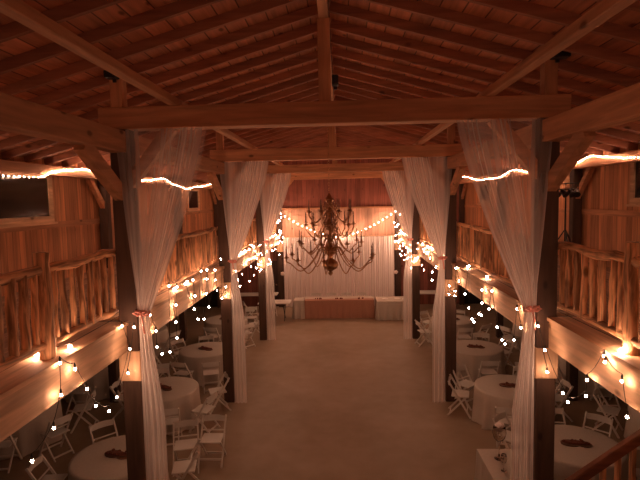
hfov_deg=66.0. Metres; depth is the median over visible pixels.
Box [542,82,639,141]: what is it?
beam
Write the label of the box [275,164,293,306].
timber post
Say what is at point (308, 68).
rafter
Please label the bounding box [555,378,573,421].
folding chair
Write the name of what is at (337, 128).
rafter
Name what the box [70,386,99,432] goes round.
folding chair
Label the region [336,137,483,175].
rafter
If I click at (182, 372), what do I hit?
folding chair
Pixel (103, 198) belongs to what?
wall post
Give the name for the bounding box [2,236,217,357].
floor
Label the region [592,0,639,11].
rafter
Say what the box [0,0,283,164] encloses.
purlin
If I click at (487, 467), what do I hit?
tablecloth
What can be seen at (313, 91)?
rafter
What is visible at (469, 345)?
centerpiece
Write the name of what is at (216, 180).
timber post
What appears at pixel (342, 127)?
rafter
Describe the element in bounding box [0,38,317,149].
rafter
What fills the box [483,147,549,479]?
drape
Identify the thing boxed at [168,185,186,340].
wall post
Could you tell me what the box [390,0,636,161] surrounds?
purlin
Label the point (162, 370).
folding chair
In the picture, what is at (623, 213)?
trim
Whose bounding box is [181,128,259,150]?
rafter
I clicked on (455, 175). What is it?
timber post
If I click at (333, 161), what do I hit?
post
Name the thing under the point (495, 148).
beam
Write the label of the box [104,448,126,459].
centerpiece
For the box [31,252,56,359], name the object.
newel post
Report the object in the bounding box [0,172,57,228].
window
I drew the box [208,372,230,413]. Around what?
folding chair
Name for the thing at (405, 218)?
drape
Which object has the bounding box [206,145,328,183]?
rafter
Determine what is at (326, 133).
rafter
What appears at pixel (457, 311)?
folding chair
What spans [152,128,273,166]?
rafter
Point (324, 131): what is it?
rafter
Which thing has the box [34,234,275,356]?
string light
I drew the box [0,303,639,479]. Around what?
floor
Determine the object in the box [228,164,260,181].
beam
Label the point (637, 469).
folding chair
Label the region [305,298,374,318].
table skirt
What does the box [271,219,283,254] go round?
string light
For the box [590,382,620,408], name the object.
folding chair
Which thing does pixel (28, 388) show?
beam
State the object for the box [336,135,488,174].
rafter
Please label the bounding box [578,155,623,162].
string light
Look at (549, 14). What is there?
rafter
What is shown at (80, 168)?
string light
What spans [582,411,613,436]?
folding chair
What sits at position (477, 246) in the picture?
log railing
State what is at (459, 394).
folding chair
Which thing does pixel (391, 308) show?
tablecloth
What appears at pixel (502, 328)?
folding chair
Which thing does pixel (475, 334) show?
folding chair
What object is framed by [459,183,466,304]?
wall post
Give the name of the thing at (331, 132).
post
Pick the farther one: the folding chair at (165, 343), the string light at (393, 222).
the string light at (393, 222)
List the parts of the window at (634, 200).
sill, pane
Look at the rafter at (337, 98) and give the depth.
11.54 m
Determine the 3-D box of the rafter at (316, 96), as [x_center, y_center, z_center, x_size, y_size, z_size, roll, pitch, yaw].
[-2.490,-2.483,11.195,5.612,1.678,0.050,-1,5,2]
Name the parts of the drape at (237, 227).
sheer panel, sheer panel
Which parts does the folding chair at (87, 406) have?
leg, seat, leg, leg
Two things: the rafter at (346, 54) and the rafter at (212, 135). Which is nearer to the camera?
the rafter at (346, 54)
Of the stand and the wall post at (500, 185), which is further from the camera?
the wall post at (500, 185)
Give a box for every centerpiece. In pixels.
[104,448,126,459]
[160,383,171,390]
[198,346,212,350]
[467,344,484,347]
[499,382,521,387]
[560,439,591,447]
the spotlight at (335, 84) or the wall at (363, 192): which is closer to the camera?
the spotlight at (335, 84)
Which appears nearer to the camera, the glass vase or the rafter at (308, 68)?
the glass vase
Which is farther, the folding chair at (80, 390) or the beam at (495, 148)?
the folding chair at (80, 390)
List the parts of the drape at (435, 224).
sheer panel, sheer panel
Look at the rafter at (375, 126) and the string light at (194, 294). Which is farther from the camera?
the rafter at (375, 126)
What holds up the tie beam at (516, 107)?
on the timber post at (121, 180)
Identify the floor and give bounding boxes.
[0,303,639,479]
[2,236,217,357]
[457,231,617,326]
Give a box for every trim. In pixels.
[0,209,213,232]
[282,206,392,209]
[464,204,639,217]
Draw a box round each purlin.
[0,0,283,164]
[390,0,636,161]
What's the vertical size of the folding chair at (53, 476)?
0.811 m
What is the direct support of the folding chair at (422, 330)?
on the floor at (342, 398)
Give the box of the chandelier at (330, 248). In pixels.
[283,128,375,275]
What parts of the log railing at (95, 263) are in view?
rail, rail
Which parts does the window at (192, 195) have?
pane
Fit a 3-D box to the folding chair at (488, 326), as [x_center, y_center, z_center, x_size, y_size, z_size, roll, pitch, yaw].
[5.126,3.043,15.693,0.454,0.811,0.519,-4,6,-34]
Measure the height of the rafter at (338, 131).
1.678 m
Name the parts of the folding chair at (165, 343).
backrest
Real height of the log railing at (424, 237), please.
0.859 m
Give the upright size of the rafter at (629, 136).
1.678 m
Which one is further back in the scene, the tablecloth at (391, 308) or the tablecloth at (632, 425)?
the tablecloth at (391, 308)
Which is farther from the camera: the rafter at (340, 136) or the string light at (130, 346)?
the rafter at (340, 136)
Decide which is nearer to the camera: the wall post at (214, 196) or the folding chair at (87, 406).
the folding chair at (87, 406)
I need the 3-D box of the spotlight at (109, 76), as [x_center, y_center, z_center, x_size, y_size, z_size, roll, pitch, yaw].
[-2.548,-2.021,6.038,0.140,0.150,0.170,-1,5,2]
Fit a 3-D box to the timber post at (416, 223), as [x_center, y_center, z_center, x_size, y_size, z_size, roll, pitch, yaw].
[2.944,0.215,16.271,0.838,6.422,1.163,-1,5,2]
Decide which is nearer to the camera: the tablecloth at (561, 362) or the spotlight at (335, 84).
the spotlight at (335, 84)
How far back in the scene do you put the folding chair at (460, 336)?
15.21 m
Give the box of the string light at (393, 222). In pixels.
[393,222,406,259]
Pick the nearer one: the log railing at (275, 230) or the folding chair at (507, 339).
the folding chair at (507, 339)
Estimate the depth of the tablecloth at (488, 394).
10.26 m
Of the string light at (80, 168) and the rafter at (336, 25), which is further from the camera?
the string light at (80, 168)
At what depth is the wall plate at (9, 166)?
9.71 m
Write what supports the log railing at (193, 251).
on the beam at (160, 309)
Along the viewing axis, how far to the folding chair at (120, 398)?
10.99 m
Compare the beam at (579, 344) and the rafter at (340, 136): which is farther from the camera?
the rafter at (340, 136)
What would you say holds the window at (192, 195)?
in the wall at (73, 198)
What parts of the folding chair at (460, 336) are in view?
seat, backrest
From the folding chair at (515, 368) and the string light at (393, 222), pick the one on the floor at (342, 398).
the folding chair at (515, 368)
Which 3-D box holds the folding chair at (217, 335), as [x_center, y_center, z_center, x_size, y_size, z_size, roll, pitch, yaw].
[-3.478,3.193,16.064,0.454,0.811,0.519,0,5,14]
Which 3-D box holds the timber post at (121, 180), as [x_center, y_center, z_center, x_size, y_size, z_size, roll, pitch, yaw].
[-2.193,1.157,5.970,0.838,6.422,1.163,-1,5,2]
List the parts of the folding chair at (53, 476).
leg, backrest, leg, seat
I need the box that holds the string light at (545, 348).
[537,321,628,418]
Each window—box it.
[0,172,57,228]
[186,187,200,212]
[477,181,491,204]
[626,161,639,206]
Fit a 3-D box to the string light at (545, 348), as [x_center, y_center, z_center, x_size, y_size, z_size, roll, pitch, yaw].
[2.674,1.422,5.171,0.152,0.835,1.703,-1,5,2]
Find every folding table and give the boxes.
[240,292,278,306]
[257,299,291,320]
[411,290,437,298]
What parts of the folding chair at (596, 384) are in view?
leg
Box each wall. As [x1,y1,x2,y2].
[0,153,213,295]
[191,144,484,306]
[464,144,639,267]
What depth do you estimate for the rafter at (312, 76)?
9.26 m
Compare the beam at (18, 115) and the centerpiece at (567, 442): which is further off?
the centerpiece at (567, 442)
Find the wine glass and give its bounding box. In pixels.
[501,453,506,471]
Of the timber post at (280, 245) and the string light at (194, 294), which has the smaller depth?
the string light at (194, 294)
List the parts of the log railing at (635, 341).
rail, rail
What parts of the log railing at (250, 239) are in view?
rail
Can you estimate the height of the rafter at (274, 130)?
1.678 m
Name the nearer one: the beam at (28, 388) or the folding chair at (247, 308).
the beam at (28, 388)
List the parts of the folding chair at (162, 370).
backrest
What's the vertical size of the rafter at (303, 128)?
1.678 m
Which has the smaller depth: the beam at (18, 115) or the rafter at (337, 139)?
the beam at (18, 115)
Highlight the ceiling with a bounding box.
[0,0,639,163]
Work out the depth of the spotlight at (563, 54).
5.74 m
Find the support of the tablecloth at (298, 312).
on the folding table
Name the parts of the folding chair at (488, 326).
backrest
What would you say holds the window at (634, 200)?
in the wall at (608, 187)
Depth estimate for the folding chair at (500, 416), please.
9.00 m
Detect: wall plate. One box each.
[0,159,212,188]
[460,150,639,183]
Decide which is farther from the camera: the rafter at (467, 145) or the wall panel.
the wall panel
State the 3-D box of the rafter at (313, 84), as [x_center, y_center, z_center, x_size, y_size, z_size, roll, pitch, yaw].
[-2.539,-2.384,9.980,5.612,1.678,0.050,-1,5,2]
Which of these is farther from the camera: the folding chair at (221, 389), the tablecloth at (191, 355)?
the tablecloth at (191, 355)
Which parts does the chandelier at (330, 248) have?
arm, arm, arm, arm, arm, arm, arm, arm, arm, chain, stem, arm, arm, arm, arm, arm, arm, arm, arm, arm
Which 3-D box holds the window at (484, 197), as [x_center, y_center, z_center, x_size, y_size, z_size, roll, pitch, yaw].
[6.208,-1.769,18.632,0.089,0.880,1.640,-1,5,2]
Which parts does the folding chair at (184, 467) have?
seat, leg, backrest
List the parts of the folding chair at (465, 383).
leg, backrest, seat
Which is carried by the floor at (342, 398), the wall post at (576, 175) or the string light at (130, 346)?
the wall post at (576, 175)
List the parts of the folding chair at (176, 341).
leg, backrest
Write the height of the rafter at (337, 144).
1.678 m
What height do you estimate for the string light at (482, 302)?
1.098 m
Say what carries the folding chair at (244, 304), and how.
on the floor at (342, 398)
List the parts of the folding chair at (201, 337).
backrest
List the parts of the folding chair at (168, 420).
backrest, seat, leg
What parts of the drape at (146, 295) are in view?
sheer panel, sheer panel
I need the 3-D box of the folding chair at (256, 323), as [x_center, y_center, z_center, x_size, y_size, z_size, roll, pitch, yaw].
[-2.311,3.043,17.616,0.519,0.811,0.454,-3,5,-21]
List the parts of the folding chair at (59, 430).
leg, leg, seat, backrest, leg, leg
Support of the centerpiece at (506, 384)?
on the tablecloth at (488, 394)
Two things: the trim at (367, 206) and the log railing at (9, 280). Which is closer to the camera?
the log railing at (9, 280)
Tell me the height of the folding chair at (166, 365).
0.811 m
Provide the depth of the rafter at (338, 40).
7.32 m
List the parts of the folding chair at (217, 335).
backrest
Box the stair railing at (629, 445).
[565,429,639,479]
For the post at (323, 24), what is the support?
on the tie beam at (516, 107)
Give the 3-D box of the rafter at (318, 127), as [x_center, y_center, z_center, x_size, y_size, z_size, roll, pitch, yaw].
[-2.317,-2.832,15.447,5.612,1.678,0.050,-1,5,2]
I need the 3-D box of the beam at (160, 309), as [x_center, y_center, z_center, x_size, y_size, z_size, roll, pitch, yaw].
[-2.555,1.019,9.083,0.425,0.390,5.031,-1,5,2]
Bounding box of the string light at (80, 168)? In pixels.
[42,168,88,176]
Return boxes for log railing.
[0,266,46,371]
[49,249,118,343]
[141,227,217,292]
[217,218,255,260]
[255,218,276,241]
[420,218,457,256]
[457,222,530,284]
[557,241,624,339]
[630,256,639,348]
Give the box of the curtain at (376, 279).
[282,235,394,306]
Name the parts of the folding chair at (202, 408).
leg, leg, seat, backrest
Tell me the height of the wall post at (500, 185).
5.441 m
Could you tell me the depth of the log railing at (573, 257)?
5.27 m
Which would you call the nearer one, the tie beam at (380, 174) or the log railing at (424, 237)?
the log railing at (424, 237)
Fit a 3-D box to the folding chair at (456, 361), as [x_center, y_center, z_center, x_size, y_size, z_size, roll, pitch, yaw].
[3.392,3.324,12.671,0.519,0.811,0.454,-5,6,-42]
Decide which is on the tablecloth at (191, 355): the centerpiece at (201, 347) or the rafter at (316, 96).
the centerpiece at (201, 347)
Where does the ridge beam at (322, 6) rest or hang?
attached to the wall at (363, 192)
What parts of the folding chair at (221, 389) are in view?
seat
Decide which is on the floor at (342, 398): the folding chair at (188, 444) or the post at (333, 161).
the folding chair at (188, 444)
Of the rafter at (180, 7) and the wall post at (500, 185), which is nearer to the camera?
the rafter at (180, 7)
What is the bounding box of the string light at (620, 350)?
[401,232,623,353]
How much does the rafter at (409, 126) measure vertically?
1.678 m
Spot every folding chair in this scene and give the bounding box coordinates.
[0,435,22,472]
[25,454,67,479]
[38,413,74,462]
[66,383,94,413]
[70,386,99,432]
[88,418,118,443]
[109,379,123,417]
[155,355,170,377]
[157,367,169,376]
[158,407,181,445]
[160,330,180,358]
[169,361,193,378]
[170,338,185,367]
[171,439,200,479]
[173,419,198,476]
[189,390,220,432]
[197,414,226,467]
[198,335,213,342]
[202,361,219,393]
[203,327,220,341]
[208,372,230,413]
[237,322,255,348]
[243,301,254,319]
[245,306,258,329]
[249,313,259,337]
[356,292,366,295]
[415,320,431,346]
[420,310,429,334]
[447,374,471,418]
[453,365,473,405]
[456,310,464,315]
[456,328,473,340]
[456,361,463,381]
[473,333,487,339]
[474,324,491,340]
[477,361,500,378]
[492,411,525,448]
[494,406,519,447]
[498,337,514,366]
[499,325,520,350]
[512,365,517,374]
[555,365,565,393]
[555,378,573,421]
[555,407,565,424]
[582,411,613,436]
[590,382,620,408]
[592,387,622,438]
[636,468,639,479]
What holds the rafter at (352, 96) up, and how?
attached to the ceiling
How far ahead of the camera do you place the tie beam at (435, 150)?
11.25 m
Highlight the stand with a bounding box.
[558,183,580,241]
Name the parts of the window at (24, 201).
pane, sill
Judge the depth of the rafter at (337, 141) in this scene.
20.05 m
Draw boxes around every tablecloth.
[0,400,64,459]
[62,366,122,403]
[68,435,169,479]
[152,325,170,356]
[152,377,202,435]
[178,342,235,386]
[203,314,249,343]
[292,297,304,318]
[374,296,411,319]
[428,315,475,344]
[456,340,505,381]
[471,374,527,435]
[474,449,525,479]
[510,323,522,349]
[525,424,628,479]
[555,355,617,397]
[623,405,639,449]
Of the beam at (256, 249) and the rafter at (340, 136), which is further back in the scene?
the rafter at (340, 136)
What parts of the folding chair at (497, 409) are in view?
backrest, seat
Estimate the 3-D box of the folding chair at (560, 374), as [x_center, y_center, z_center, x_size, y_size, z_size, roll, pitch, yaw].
[5.761,3.330,11.987,0.519,0.811,0.454,-3,5,-21]
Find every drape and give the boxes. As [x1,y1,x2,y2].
[130,146,183,479]
[221,161,263,402]
[260,173,285,339]
[385,171,413,338]
[406,157,448,402]
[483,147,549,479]
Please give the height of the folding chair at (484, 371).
0.811 m
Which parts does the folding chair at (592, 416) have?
leg, rail, backrest, leg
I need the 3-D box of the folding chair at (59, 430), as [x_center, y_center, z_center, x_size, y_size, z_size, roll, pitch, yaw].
[-5.092,3.758,9.500,0.519,0.811,0.454,2,5,31]
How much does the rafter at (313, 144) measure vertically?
1.678 m
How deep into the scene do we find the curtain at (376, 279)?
22.07 m
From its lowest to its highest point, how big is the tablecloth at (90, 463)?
0.748 m
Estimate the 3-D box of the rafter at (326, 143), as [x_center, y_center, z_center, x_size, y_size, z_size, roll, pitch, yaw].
[-2.120,-3.229,20.307,5.612,1.678,0.050,-1,5,2]
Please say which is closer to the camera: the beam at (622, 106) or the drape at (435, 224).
the beam at (622, 106)
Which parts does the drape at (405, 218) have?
sheer panel, sheer panel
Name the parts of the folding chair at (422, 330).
seat, leg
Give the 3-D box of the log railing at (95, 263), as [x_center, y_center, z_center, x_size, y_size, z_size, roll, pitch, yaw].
[-2.677,0.585,5.628,0.130,0.869,1.460,-1,5,2]
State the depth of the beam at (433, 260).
14.41 m
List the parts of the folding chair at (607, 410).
leg, seat, leg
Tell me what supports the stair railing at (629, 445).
on the floor at (342, 398)
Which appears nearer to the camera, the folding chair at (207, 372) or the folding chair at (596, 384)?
the folding chair at (596, 384)
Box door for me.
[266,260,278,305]
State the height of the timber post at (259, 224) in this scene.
6.422 m
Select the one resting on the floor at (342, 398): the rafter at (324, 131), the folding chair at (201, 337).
the folding chair at (201, 337)
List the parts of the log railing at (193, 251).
rail, rail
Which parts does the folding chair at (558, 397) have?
leg, seat, leg, leg, backrest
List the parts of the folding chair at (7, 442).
seat, leg, leg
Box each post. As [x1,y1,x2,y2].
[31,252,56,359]
[73,78,177,479]
[86,179,120,402]
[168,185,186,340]
[207,132,251,401]
[210,189,220,307]
[251,162,278,339]
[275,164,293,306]
[317,17,330,100]
[328,126,334,146]
[332,134,336,163]
[381,161,401,295]
[394,158,422,338]
[419,125,464,401]
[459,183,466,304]
[487,59,595,479]
[493,178,509,337]
[564,167,594,400]
[621,241,639,355]
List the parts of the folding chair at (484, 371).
seat, backrest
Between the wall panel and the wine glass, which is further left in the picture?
the wall panel
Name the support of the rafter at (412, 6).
attached to the ceiling
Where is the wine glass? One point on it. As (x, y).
(503, 455)
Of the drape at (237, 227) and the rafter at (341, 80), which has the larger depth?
the drape at (237, 227)
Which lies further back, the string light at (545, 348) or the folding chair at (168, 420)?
the folding chair at (168, 420)
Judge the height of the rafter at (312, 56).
1.678 m
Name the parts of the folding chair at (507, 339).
backrest, leg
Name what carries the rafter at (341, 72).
attached to the ceiling
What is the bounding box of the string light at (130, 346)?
[30,321,134,462]
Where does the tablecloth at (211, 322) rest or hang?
on the round table
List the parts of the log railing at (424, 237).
rail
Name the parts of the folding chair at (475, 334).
backrest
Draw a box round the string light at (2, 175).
[2,175,38,177]
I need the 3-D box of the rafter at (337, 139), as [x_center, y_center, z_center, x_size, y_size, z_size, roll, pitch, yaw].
[3.469,-3.278,19.463,5.612,1.678,0.050,-1,5,2]
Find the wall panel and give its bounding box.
[282,208,394,236]
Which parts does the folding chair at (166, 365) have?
seat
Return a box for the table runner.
[305,296,373,298]
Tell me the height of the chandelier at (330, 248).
3.618 m
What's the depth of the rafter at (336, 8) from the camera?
6.10 m
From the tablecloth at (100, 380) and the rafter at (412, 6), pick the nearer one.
the rafter at (412, 6)
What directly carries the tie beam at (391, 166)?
on the timber post at (259, 224)
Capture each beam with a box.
[0,92,126,152]
[0,322,127,441]
[98,94,570,130]
[105,266,223,333]
[135,135,224,173]
[210,144,461,161]
[210,245,259,272]
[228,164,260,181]
[250,235,278,249]
[251,162,422,173]
[263,175,278,186]
[272,171,402,179]
[317,0,336,146]
[395,172,410,183]
[398,232,426,246]
[413,159,443,178]
[416,243,465,268]
[447,124,532,168]
[451,263,572,328]
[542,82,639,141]
[547,317,639,412]
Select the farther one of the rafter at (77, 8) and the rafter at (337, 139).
the rafter at (337, 139)
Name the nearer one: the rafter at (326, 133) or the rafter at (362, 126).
the rafter at (362, 126)
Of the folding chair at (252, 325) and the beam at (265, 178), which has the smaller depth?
the folding chair at (252, 325)
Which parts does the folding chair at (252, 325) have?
backrest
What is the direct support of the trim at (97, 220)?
attached to the wall at (73, 198)
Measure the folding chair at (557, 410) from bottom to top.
0.811 m
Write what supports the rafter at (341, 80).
attached to the ceiling
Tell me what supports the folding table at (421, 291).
on the floor at (342, 398)
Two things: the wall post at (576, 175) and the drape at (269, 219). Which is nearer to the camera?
the wall post at (576, 175)
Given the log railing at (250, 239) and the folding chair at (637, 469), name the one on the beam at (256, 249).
the log railing at (250, 239)
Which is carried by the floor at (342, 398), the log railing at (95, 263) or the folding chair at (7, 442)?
the folding chair at (7, 442)
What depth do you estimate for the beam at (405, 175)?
18.35 m
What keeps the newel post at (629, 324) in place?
on the beam at (579, 344)
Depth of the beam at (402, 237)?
20.09 m
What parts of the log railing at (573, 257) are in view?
rail, rail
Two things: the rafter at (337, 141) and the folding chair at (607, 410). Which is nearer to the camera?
the folding chair at (607, 410)
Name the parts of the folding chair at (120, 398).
backrest, leg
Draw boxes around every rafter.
[0,0,126,42]
[0,0,222,74]
[0,0,300,95]
[0,23,316,135]
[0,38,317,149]
[1,50,317,159]
[24,62,317,161]
[28,4,317,104]
[44,71,317,164]
[62,80,317,166]
[77,87,318,168]
[106,93,318,165]
[110,99,318,166]
[146,127,302,176]
[149,127,290,171]
[152,127,313,176]
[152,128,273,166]
[159,126,326,177]
[166,126,327,178]
[172,129,327,179]
[178,132,327,180]
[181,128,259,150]
[184,135,327,180]
[189,137,327,181]
[194,139,326,181]
[198,141,328,182]
[202,143,328,182]
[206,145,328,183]
[329,1,639,86]
[330,19,615,96]
[331,34,639,120]
[331,47,639,132]
[332,58,639,142]
[332,67,637,149]
[333,84,602,155]
[334,90,587,158]
[334,95,560,153]
[336,126,511,170]
[336,127,504,171]
[336,130,498,172]
[336,132,493,173]
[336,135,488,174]
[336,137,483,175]
[337,139,478,176]
[337,141,474,176]
[337,142,470,177]
[337,144,466,177]
[338,76,619,153]
[346,126,518,169]
[355,125,524,168]
[362,0,639,69]
[367,125,520,164]
[381,124,516,159]
[393,124,512,154]
[410,124,531,151]
[463,0,639,44]
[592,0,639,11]
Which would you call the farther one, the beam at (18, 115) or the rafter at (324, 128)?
the rafter at (324, 128)
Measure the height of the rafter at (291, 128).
1.678 m
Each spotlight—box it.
[103,70,118,82]
[332,74,338,89]
[550,51,570,62]
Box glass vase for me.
[492,422,506,460]
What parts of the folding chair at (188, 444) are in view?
leg, seat, backrest, rail, leg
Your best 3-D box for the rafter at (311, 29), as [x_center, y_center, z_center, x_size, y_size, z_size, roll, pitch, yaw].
[-2.662,-2.135,6.942,5.612,1.678,0.050,-1,5,2]
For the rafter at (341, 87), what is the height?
1.678 m
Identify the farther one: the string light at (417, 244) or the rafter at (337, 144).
the rafter at (337, 144)
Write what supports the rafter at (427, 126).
attached to the ceiling
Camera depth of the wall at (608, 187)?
10.76 m
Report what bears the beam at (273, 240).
attached to the timber post at (280, 245)
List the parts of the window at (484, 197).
pane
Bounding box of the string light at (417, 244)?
[414,244,436,272]
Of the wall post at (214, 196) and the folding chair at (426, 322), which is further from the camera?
the wall post at (214, 196)
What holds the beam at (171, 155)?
attached to the timber post at (216, 180)
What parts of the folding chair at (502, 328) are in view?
backrest, seat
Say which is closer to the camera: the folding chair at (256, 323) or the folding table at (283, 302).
the folding chair at (256, 323)
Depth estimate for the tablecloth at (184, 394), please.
10.49 m
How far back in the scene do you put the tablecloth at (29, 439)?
9.63 m
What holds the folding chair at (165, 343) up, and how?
on the floor at (342, 398)
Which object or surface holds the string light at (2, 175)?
hanging from the wall post
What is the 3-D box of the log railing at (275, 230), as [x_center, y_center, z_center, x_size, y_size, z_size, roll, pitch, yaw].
[-2.098,-0.559,19.649,0.132,0.865,5.248,-1,5,2]
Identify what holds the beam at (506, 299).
attached to the timber post at (543, 156)
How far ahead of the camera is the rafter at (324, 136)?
17.78 m
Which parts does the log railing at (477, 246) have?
rail, rail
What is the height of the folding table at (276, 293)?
0.757 m
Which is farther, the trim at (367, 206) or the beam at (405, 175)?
the trim at (367, 206)
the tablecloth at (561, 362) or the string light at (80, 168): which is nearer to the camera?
the string light at (80, 168)
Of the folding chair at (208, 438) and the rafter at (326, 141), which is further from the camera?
the rafter at (326, 141)
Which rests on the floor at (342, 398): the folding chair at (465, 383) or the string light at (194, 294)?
the folding chair at (465, 383)
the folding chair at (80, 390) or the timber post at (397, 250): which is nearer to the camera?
the folding chair at (80, 390)
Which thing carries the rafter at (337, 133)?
attached to the ceiling
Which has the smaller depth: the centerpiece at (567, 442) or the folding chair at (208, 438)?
the centerpiece at (567, 442)
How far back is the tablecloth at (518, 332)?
15.40 m
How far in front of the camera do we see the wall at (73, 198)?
10.76 m
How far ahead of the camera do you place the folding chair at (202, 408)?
10.31 m
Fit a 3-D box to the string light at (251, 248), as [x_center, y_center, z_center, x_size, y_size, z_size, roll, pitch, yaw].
[-2.029,0.690,14.283,0.166,1.125,4.706,-1,5,2]
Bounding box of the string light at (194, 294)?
[150,257,226,354]
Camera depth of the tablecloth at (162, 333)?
15.63 m
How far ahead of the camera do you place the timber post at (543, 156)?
6.04 m
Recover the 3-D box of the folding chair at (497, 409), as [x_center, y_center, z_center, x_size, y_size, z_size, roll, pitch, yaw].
[3.635,3.567,9.606,0.454,0.811,0.519,0,5,16]
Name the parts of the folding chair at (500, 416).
leg, backrest, leg, seat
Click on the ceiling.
(128, 8)
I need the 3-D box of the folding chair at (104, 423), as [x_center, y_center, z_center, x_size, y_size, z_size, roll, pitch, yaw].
[-3.886,3.773,9.004,0.454,0.811,0.519,-6,6,-44]
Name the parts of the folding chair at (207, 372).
seat, backrest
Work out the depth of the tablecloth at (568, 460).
7.75 m
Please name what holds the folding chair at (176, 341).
on the floor at (342, 398)
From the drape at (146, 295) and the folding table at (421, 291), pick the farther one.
the folding table at (421, 291)
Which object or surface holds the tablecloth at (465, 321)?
on the round table
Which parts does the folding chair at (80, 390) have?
leg, seat, leg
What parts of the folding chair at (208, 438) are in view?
leg, seat, backrest, leg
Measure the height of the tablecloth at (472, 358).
0.748 m
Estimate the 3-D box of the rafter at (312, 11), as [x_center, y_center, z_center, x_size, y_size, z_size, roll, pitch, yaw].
[-2.687,-2.086,6.335,5.612,1.678,0.050,-1,5,2]
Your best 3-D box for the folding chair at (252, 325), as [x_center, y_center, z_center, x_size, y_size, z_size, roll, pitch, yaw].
[-2.462,3.147,16.372,0.519,0.811,0.454,3,6,43]
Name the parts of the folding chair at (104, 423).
leg, backrest, rail, leg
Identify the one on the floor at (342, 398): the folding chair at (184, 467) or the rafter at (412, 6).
the folding chair at (184, 467)
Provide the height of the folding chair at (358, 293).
0.811 m
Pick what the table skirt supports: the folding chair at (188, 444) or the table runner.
the table runner
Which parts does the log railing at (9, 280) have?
rail, rail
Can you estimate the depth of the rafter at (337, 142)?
20.66 m
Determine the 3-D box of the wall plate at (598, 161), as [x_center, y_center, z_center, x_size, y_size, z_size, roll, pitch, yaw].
[5.735,-1.549,9.281,0.180,0.190,25.200,-1,5,2]
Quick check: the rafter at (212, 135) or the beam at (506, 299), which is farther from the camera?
the rafter at (212, 135)
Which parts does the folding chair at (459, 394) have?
leg, seat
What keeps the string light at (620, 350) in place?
on the beam at (579, 344)
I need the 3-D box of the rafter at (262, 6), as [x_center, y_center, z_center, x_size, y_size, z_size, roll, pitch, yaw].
[-2.712,-2.036,5.727,5.612,1.678,0.050,-1,5,2]
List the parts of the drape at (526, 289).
sheer panel, sheer panel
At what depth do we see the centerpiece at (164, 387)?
10.73 m
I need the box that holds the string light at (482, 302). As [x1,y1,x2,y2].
[448,263,521,344]
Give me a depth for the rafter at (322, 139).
18.37 m
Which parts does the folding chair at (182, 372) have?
backrest, seat, leg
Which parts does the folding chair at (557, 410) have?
backrest, leg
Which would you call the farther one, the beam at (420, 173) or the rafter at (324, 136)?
the rafter at (324, 136)
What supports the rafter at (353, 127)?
attached to the ceiling
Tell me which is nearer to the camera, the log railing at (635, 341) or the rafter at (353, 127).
the log railing at (635, 341)
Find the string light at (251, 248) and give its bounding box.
[238,248,261,281]
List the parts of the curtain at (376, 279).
panel, panel, rod, panel, panel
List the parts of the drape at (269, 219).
sheer panel, sheer panel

